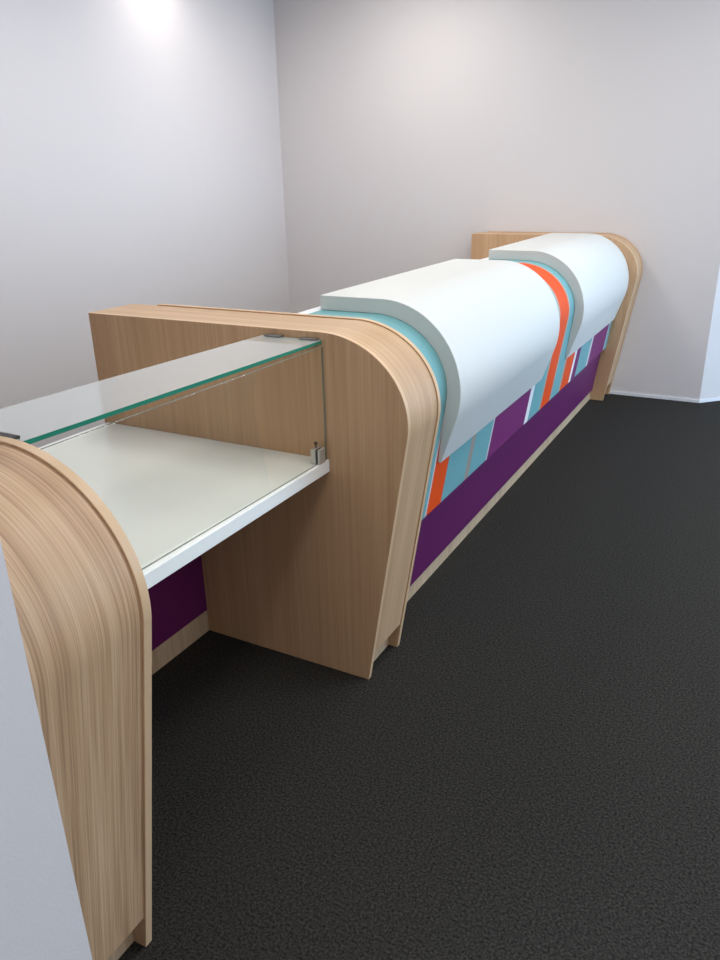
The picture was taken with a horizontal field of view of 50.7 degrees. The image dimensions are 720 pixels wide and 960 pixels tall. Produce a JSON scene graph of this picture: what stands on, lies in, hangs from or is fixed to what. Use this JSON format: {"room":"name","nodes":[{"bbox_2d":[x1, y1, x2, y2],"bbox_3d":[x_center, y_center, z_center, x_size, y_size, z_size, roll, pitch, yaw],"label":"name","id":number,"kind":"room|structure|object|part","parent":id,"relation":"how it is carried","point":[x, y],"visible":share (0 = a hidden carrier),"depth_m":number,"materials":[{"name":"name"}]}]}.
{"room":"reception area","nodes":[
{"label":"reception area","id":0,"kind":"room"},
{"bbox_2d":[0,540,91,959],"bbox_3d":[-1.806,-0.430,1.341,3.144,3.000,0.140,10,25,26],"label":"wall","id":1,"kind":"structure","parent":0,"point":[41,916],"depth_m":0.90,"materials":[{"name":"white paint"}]},
{"bbox_2d":[0,0,289,447],"bbox_3d":[-2.784,-1.028,2.892,0.150,3.000,9.070,10,25,26],"label":"wall","id":2,"kind":"structure","parent":0,"point":[141,155],"depth_m":4.86,"materials":[{"name":"white paint"}]},
{"bbox_2d":[118,394,719,959],"bbox_3d":[1.150,0.555,2.884,7.695,0.100,12.100,10,25,26],"label":"floor","id":3,"kind":"structure","parent":0,"point":[532,769],"depth_m":2.21,"materials":[{"name":"grey carpet"}]},
{"bbox_2d":[0,436,151,959],"bbox_3d":[-0.959,0.471,1.527,1.198,1.154,0.352,10,25,26],"label":"end panel","id":4,"kind":"object","parent":3,"relation":"on","point":[78,584],"visible":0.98,"depth_m":1.24,"materials":[{"name":"brown wood"}]},
{"bbox_2d":[39,422,329,674],"bbox_3d":[-0.735,0.396,2.224,0.917,0.765,1.045,10,25,26],"label":"reception counter","id":5,"kind":"object","parent":3,"relation":"on","point":[164,490],"depth_m":2.23,"materials":[{"name":"white"}]},
{"bbox_3d":[-0.826,0.357,2.261,0.020,0.638,1.045,10,25,26],"label":"modesty panel","id":6,"kind":"part","parent":5,"relation":"part of","materials":[{"name":"purple laminate"}]},
{"bbox_2d":[41,347,326,569],"bbox_3d":[-0.358,-0.049,1.822,0.006,0.344,1.038,11,25,27],"label":"glass screen","id":7,"kind":"object","parent":5,"relation":"on","point":[318,347],"visible":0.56,"depth_m":1.92,"materials":[{"name":"grey"}]},
{"bbox_2d":[39,422,329,588],"bbox_3d":[-0.743,0.059,2.089,0.917,0.038,1.045,10,25,26],"label":"countertop","id":8,"kind":"structure","parent":5,"relation":"on","point":[164,490],"depth_m":2.16,"materials":[{"name":"white"}]},
{"bbox_2d":[310,442,324,464],"bbox_3d":[-0.126,-0.082,2.265,0.030,0.065,0.034,10,25,26],"label":"glass clamp","id":9,"kind":"object","parent":5,"relation":"attached to","point":[317,453],"visible":1,"depth_m":2.26,"materials":[{"name":"grey metal"}]},
{"bbox_2d":[88,304,440,678],"bbox_3d":[-0.328,0.021,2.616,1.198,1.154,0.231,10,25,26],"label":"end panel","id":10,"kind":"object","parent":3,"relation":"on","point":[322,576],"visible":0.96,"depth_m":2.41,"materials":[{"name":"brown wood"}]},
{"bbox_2d":[23,335,320,443],"bbox_3d":[-0.474,-0.241,1.809,0.232,0.010,1.047,11,25,28],"label":"glass shelf","id":11,"kind":"object","parent":10,"relation":"on","point":[317,342],"visible":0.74,"depth_m":1.69,"materials":[{"name":"teal"}]},
{"bbox_2d":[0,432,20,440],"bbox_3d":[-0.661,-0.067,1.384,0.054,0.021,0.058,10,25,26],"label":"glass clip","id":12,"kind":"object","parent":11,"relation":"on","point":[13,436],"visible":0.39,"depth_m":1.39,"materials":[{"name":"grey metal"}]},
{"bbox_2d":[264,334,283,342],"bbox_3d":[-0.253,-0.417,2.237,0.054,0.021,0.022,10,25,26],"label":"glass clip","id":13,"kind":"object","parent":11,"relation":"on","point":[266,335],"visible":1,"depth_m":2.23,"materials":[{"name":"grey metal"}]},
{"bbox_2d":[299,337,318,345],"bbox_3d":[-0.147,-0.399,2.183,0.054,0.021,0.022,10,25,26],"label":"glass clip","id":14,"kind":"object","parent":11,"relation":"on","point":[300,338],"visible":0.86,"depth_m":2.18,"materials":[{"name":"grey metal"}]},
{"bbox_2d":[299,257,611,601],"bbox_3d":[0.505,-0.590,4.151,1.077,1.112,3.466,10,25,26],"label":"reception counter","id":15,"kind":"object","parent":3,"relation":"on","point":[462,488],"depth_m":3.58,"materials":[{"name":"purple laminate"}]},
{"bbox_3d":[0.522,-0.587,4.143,0.047,1.112,3.466,10,25,26],"label":"panel","id":16,"kind":"part","parent":15,"relation":"part of","materials":[{"name":"white"}]},
{"bbox_2d":[320,259,559,462],"bbox_3d":[0.416,-0.582,3.270,0.551,0.573,1.325,10,25,26],"label":"countertop","id":17,"kind":"structure","parent":15,"relation":"on","point":[492,326],"depth_m":2.93,"materials":[{"name":"white"}]},
{"bbox_3d":[0.885,-0.212,4.088,0.062,0.296,3.466,10,25,26],"label":"panel","id":18,"kind":"part","parent":15,"relation":"part of","materials":[{"name":"purple laminate"}]},
{"bbox_2d":[489,233,628,357],"bbox_3d":[1.281,-1.200,4.765,0.551,0.573,1.323,10,25,26],"label":"countertop","id":19,"kind":"structure","parent":15,"relation":"on","point":[596,272],"depth_m":4.42,"materials":[{"name":"white"}]},
{"bbox_2d":[471,231,642,400],"bbox_3d":[1.412,-1.223,5.623,1.198,1.154,0.212,10,25,26],"label":"end panel","id":20,"kind":"object","parent":3,"relation":"on","point":[481,242],"visible":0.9,"depth_m":5.43,"materials":[{"name":"brown wood"}]},
{"bbox_2d":[273,0,719,399],"bbox_3d":[0.911,-2.246,5.723,3.462,3.000,0.150,10,25,26],"label":"wall","id":21,"kind":"structure","parent":0,"point":[410,130],"depth_m":5.45,"materials":[{"name":"white paint"}]},
{"bbox_2d":[609,391,698,402],"bbox_3d":[0.906,-0.837,6.212,3.462,0.021,0.008,10,25,26],"label":"baseboard","id":22,"kind":"structure","parent":21,"relation":"attached to","point":[610,392],"depth_m":5.57,"materials":[{"name":"white paint"}]},
{"bbox_2d":[700,266,719,399],"bbox_3d":[4.136,-2.210,5.452,3.677,3.000,0.177,-8,23,-15],"label":"wall","id":23,"kind":"structure","parent":0,"point":[710,388],"depth_m":5.35,"materials":[{"name":"white paint"}]},
{"bbox_2d":[699,398,719,402],"bbox_3d":[4.191,-0.795,5.922,3.683,0.021,0.008,-8,23,-15],"label":"baseboard","id":24,"kind":"structure","parent":23,"relation":"attached to","point":[711,399],"depth_m":5.46,"materials":[{"name":"white paint"}]}
]}

